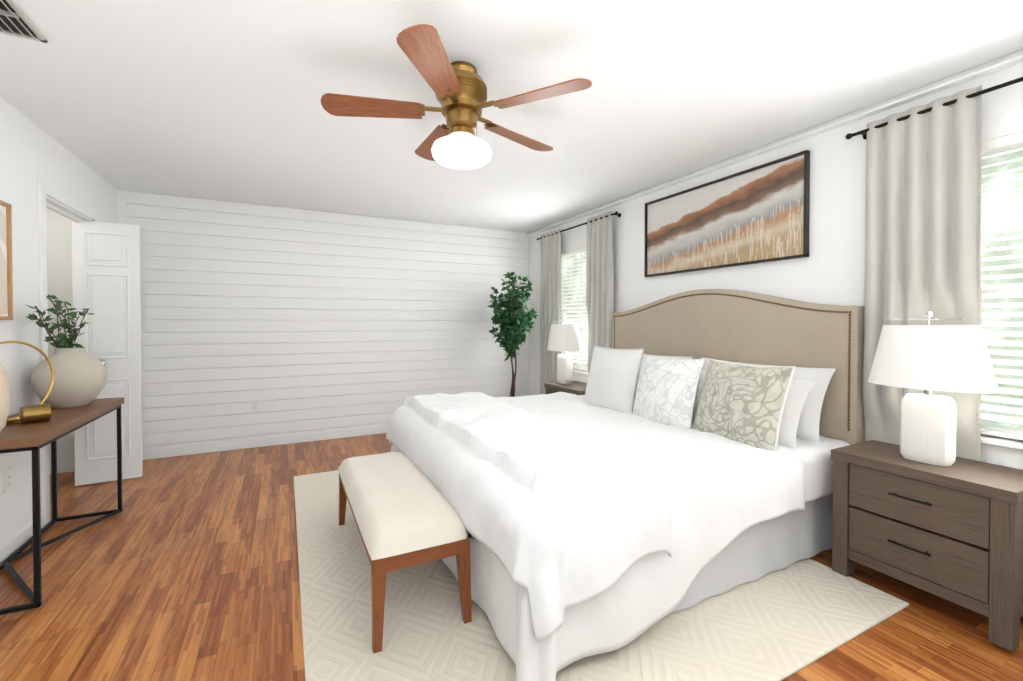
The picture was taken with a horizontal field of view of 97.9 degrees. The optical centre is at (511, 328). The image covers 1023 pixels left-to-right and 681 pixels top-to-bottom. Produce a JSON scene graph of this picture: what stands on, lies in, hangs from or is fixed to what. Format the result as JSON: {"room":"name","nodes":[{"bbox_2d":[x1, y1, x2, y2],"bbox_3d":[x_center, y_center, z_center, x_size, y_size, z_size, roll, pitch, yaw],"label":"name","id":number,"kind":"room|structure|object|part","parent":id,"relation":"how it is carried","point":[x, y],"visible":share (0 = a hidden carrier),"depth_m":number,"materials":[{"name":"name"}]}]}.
{"room":"bedroom","nodes":[
{"label":"bedroom","id":0,"kind":"room"},
{"bbox_2d":[0,97,116,546],"bbox_3d":[-2.121,0.017,1.116,0.120,2.440,6.410,0,1,-27],"label":"wall","id":1,"kind":"structure","parent":0,"point":[31,152],"depth_m":2.54,"materials":[{"name":"white paint"}]},
{"bbox_2d":[0,200,12,319],"bbox_3d":[-2.564,-0.351,2.149,0.028,0.615,0.500,0,1,-27],"label":"framed artwork","id":2,"kind":"object","parent":1,"relation":"attached to","point":[6,291],"visible":1,"depth_m":2.34,"materials":[{"name":"brown wood"}]},
{"bbox_2d":[3,468,11,493],"bbox_3d":[-2.682,0.810,2.373,0.010,0.114,0.070,0,1,-27],"label":"electrical outlet","id":3,"kind":"object","parent":1,"relation":"attached to","point":[7,480],"visible":1,"depth_m":2.36,"materials":[{"name":"white plastic"}]},
{"bbox_2d":[0,514,44,562],"bbox_3d":[-1.728,1.200,0.507,0.014,0.090,4.940,0,1,-27],"label":"baseboard","id":4,"kind":"structure","parent":1,"relation":"attached to","point":[15,542],"depth_m":2.43,"materials":[{"name":"white paint"}]},
{"bbox_2d":[37,179,98,524],"bbox_3d":[-3.114,0.151,3.087,0.136,2.120,0.940,0,1,-27],"label":"door frame","id":5,"kind":"structure","parent":1,"relation":"attached to","point":[45,190],"depth_m":2.73,"materials":[{"name":"white paint"}]},
{"bbox_2d":[72,220,142,485],"bbox_3d":[-3.154,0.184,3.481,0.396,2.020,0.167,0,1,-27],"label":"closet door","id":6,"kind":"structure","parent":1,"relation":"in","point":[106,290],"depth_m":3.47,"materials":[{"name":"white paint"}]},
{"bbox_2d":[46,208,74,473],"bbox_3d":[-4.006,-0.016,3.618,0.970,2.440,0.080,0,1,-27],"label":"wall","id":7,"kind":"structure","parent":0,"point":[59,259],"depth_m":3.69,"materials":[{"name":"white paint"}]},
{"bbox_2d":[0,433,1022,680],"bbox_3d":[-0.677,1.277,1.868,5.520,0.100,6.650,0,1,-27],"label":"floor","id":8,"kind":"structure","parent":0,"point":[184,567],"depth_m":2.04,"materials":[{"name":"laminate"}]},
{"bbox_2d":[0,397,123,614],"bbox_3d":[-2.457,0.836,2.354,0.355,0.750,1.160,0,1,-27],"label":"console table","id":9,"kind":"object","parent":8,"relation":"on","point":[35,437],"visible":0.94,"depth_m":2.17,"materials":[{"name":"brown wood"}]},
{"bbox_2d":[0,363,10,430],"bbox_3d":[-2.283,0.279,1.901,0.190,0.374,0.190,0,1,-27],"label":"vase","id":10,"kind":"object","parent":9,"relation":"on","point":[5,401],"visible":1,"depth_m":1.93,"materials":[{"name":"beige ceramic"}]},
{"bbox_2d":[0,340,53,424],"bbox_3d":[-2.444,0.260,2.173,0.201,0.405,0.341,0,1,-27],"label":"ring sculpture","id":11,"kind":"object","parent":9,"relation":"on","point":[14,420],"visible":0.77,"depth_m":2.29,"materials":[{"name":"gold metal"}]},
{"bbox_2d":[19,404,50,423],"bbox_3d":[-2.348,0.420,2.196,0.084,0.084,0.100,1,1,35],"label":"capsule","id":12,"kind":"object","parent":9,"relation":"on","point":[34,413],"visible":1,"depth_m":2.17,"materials":[{"name":"gold metal"}]},
{"bbox_2d":[26,295,107,407],"bbox_3d":[-2.602,0.128,2.608,0.335,0.656,0.388,0,1,-27],"label":"stone vase","id":13,"kind":"object","parent":9,"relation":"on","point":[80,376],"visible":1,"depth_m":2.56,"materials":[{"name":"beige"}]},
{"bbox_2d":[488,272,537,396],"bbox_3d":[0.000,0.261,5.195,0.624,1.843,0.615,0,1,-27],"label":"ficus tree","id":14,"kind":"object","parent":8,"relation":"on","point":[512,331],"visible":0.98,"depth_m":5.13,"materials":[{"name":"green plant"}]},
{"bbox_2d":[544,381,586,394],"bbox_3d":[0.663,0.876,4.481,0.416,0.607,0.636,0,1,-27],"label":"nightstand","id":15,"kind":"object","parent":8,"relation":"on","point":[577,387],"visible":0.08,"depth_m":4.49,"materials":[{"name":"brown wood"}]},
{"bbox_2d":[547,318,582,383],"bbox_3d":[0.557,0.229,4.654,0.346,0.681,0.444,0,1,-27],"label":"lamp","id":16,"kind":"object","parent":15,"relation":"on","point":[564,337],"visible":1,"depth_m":4.54,"materials":[{"name":"white ceramic"}]},
{"bbox_2d":[294,470,908,680],"bbox_3d":[0.000,1.209,2.785,2.400,0.012,3.050,0,1,-27],"label":"rug","id":17,"kind":"object","parent":8,"relation":"on","point":[784,623],"visible":0.54,"depth_m":1.82,"materials":[{"name":"beige carpet"}]},
{"bbox_2d":[338,452,471,653],"bbox_3d":[-0.616,0.989,2.294,0.410,0.440,1.220,0,1,-27],"label":"bench","id":18,"kind":"object","parent":17,"relation":"on","point":[405,514],"visible":1,"depth_m":1.85,"materials":[{"name":"beige fabric"}]},
{"bbox_3d":[-0.616,0.813,2.292,0.410,0.088,1.220,0,1,-27],"label":"seat","id":19,"kind":"part","parent":18,"relation":"part of","materials":[{"name":"beige fabric"}]},
{"bbox_2d":[386,289,864,680],"bbox_3d":[0.520,0.457,2.864,2.206,1.488,2.249,0,1,-27],"label":"bed","id":20,"kind":"object","parent":17,"relation":"on","point":[676,456],"visible":0.96,"depth_m":2.12,"materials":[{"name":"beige fabric"}]},
{"bbox_2d":[386,392,671,639],"bbox_3d":[-0.107,0.728,2.548,0.799,0.479,2.249,0,1,-27],"label":"throw","id":21,"kind":"object","parent":20,"relation":"on","point":[563,521],"depth_m":1.67,"materials":[{"name":"white fabric"}]},
{"bbox_2d":[391,392,804,680],"bbox_3d":[0.244,0.872,2.731,1.584,0.618,2.201,0,1,-27],"label":"duvet","id":22,"kind":"object","parent":20,"relation":"on","point":[708,517],"depth_m":1.77,"materials":[{"name":"white fabric"}]},
{"bbox_3d":[1.456,0.450,3.348,0.100,1.488,2.034,0,1,-27],"label":"headboard","id":23,"kind":"part","parent":20,"relation":"part of","materials":[{"name":"beige fabric"}]},
{"bbox_2d":[831,440,1022,651],"bbox_3d":[1.910,0.909,2.031,0.416,0.607,0.636,0,1,-27],"label":"nightstand","id":24,"kind":"object","parent":8,"relation":"on","point":[953,532],"visible":1,"depth_m":1.88,"materials":[{"name":"brown wood"}]},
{"bbox_2d":[868,312,998,466],"bbox_3d":[1.895,0.264,2.026,0.346,0.681,0.444,0,1,-27],"label":"lamp","id":25,"kind":"object","parent":24,"relation":"on","point":[928,358],"visible":1,"depth_m":1.95,"materials":[{"name":"white ceramic"}]},
{"bbox_2d":[0,0,1022,232],"bbox_3d":[-0.677,-1.262,1.835,5.520,0.100,6.650,0,1,-27],"label":"ceiling","id":26,"kind":"structure","parent":0,"point":[219,100],"depth_m":2.22,"materials":[{"name":"white paint"}]},
{"bbox_2d":[0,0,46,42],"bbox_3d":[-2.001,-1.198,1.548,0.380,0.021,0.540,0,1,-27],"label":"ceiling vent","id":27,"kind":"object","parent":26,"relation":"in","point":[15,21],"visible":1,"depth_m":1.76,"materials":[{"name":"silver metal"}]},
{"bbox_2d":[321,24,591,169],"bbox_3d":[-0.257,-0.995,2.137,1.199,0.442,1.148,0,1,-27],"label":"ceiling fan","id":28,"kind":"object","parent":26,"relation":"hanging from","point":[459,88],"visible":1,"depth_m":2.00,"materials":[{"name":"brown wood"}]},
{"bbox_2d":[528,62,1022,469],"bbox_3d":[1.729,-0.009,3.076,0.120,2.440,6.410,0,1,-27],"label":"wall","id":29,"kind":"structure","parent":0,"point":[830,270],"depth_m":2.70,"materials":[{"name":"white paint"}]},
{"bbox_2d":[561,250,588,374],"bbox_3d":[0.740,-0.209,4.966,0.135,1.390,0.960,0,1,-27],"label":"window","id":30,"kind":"structure","parent":29,"relation":"in","point":[580,365],"depth_m":4.98,"materials":[{"name":"white paint"}]},
{"bbox_2d":[561,245,587,370],"bbox_3d":[0.731,-0.227,4.961,0.054,1.351,0.888,0,1,-27],"label":"window blind","id":31,"kind":"object","parent":30,"relation":"attached to","point":[574,250],"visible":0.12,"depth_m":4.96,"materials":[{"name":"white plastic"}]},
{"bbox_2d":[537,211,620,393],"bbox_3d":[0.677,0.017,4.870,0.123,2.300,1.492,0,1,-27],"label":"curtains","id":32,"kind":"object","parent":29,"relation":"attached to","point":[599,281],"visible":0.71,"depth_m":4.56,"materials":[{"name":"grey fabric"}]},
{"bbox_2d":[644,150,809,276],"bbox_3d":[1.502,-0.773,3.333,0.038,0.648,1.370,0,1,-27],"label":"framed picture","id":33,"kind":"object","parent":29,"relation":"attached to","point":[758,214],"visible":1,"depth_m":3.16,"materials":[{"name":"black"}]},
{"bbox_2d":[526,49,1022,236],"bbox_3d":[1.653,-1.203,3.022,0.050,0.050,6.410,0,1,-27],"label":"crown molding","id":34,"kind":"structure","parent":29,"relation":"attached to","point":[1006,61],"depth_m":2.58,"materials":[{"name":"white paint"}]},
{"bbox_2d":[845,77,1022,460],"bbox_3d":[2.167,0.056,1.945,0.122,2.300,1.257,0,1,-27],"label":"curtain","id":35,"kind":"object","parent":29,"relation":"attached to","point":[923,214],"visible":0.56,"depth_m":2.19,"materials":[{"name":"beige fabric"}]},
{"bbox_2d":[980,144,1022,449],"bbox_3d":[2.342,-0.167,1.821,0.135,1.390,0.980,0,1,-27],"label":"window","id":36,"kind":"structure","parent":29,"relation":"in","point":[1003,443],"depth_m":2.03,"materials":[{"name":"white paint"}]},
{"bbox_2d":[980,131,1022,439],"bbox_3d":[2.332,-0.185,1.816,0.054,1.351,0.908,0,1,-27],"label":"window blind","id":37,"kind":"object","parent":36,"relation":"attached to","point":[1004,142],"visible":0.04,"depth_m":2.01,"materials":[{"name":"white plastic"}]},
{"label":"outside","id":38,"kind":"structure","parent":0,"visible":0},
{"bbox_2d":[563,150,1022,428],"bbox_3d":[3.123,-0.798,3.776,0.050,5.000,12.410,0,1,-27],"label":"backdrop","id":39,"kind":"structure","parent":38,"point":[1004,176],"depth_m":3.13,"materials":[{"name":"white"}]},
{"bbox_3d":[-2.159,-0.031,4.761,5.520,2.440,0.120,0,1,-27],"label":"wall","id":40,"kind":"structure","parent":0,"visible":0},
{"bbox_2d":[117,189,528,449],"bbox_3d":[-1.645,-0.034,4.941,4.200,2.440,0.024,0,1,-27],"label":"boards","id":41,"kind":"object","parent":40,"relation":"attached to","point":[293,321],"visible":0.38,"depth_m":4.66,"materials":[{"name":"white paint"}]},
{"bbox_2d":[251,400,258,411],"bbox_3d":[-2.576,0.773,4.466,0.070,0.114,0.010,0,1,-27],"label":"outlet","id":42,"kind":"object","parent":41,"relation":"attached to","point":[254,405],"visible":1,"depth_m":4.46,"materials":[{"name":"white plastic"}]},
{"bbox_2d":[142,425,388,459],"bbox_3d":[-1.657,1.141,4.947,4.170,0.090,0.032,0,1,-27],"label":"baseboard","id":43,"kind":"structure","parent":41,"relation":"attached to","point":[325,435],"depth_m":4.48,"materials":[{"name":"white paint"}]}
]}

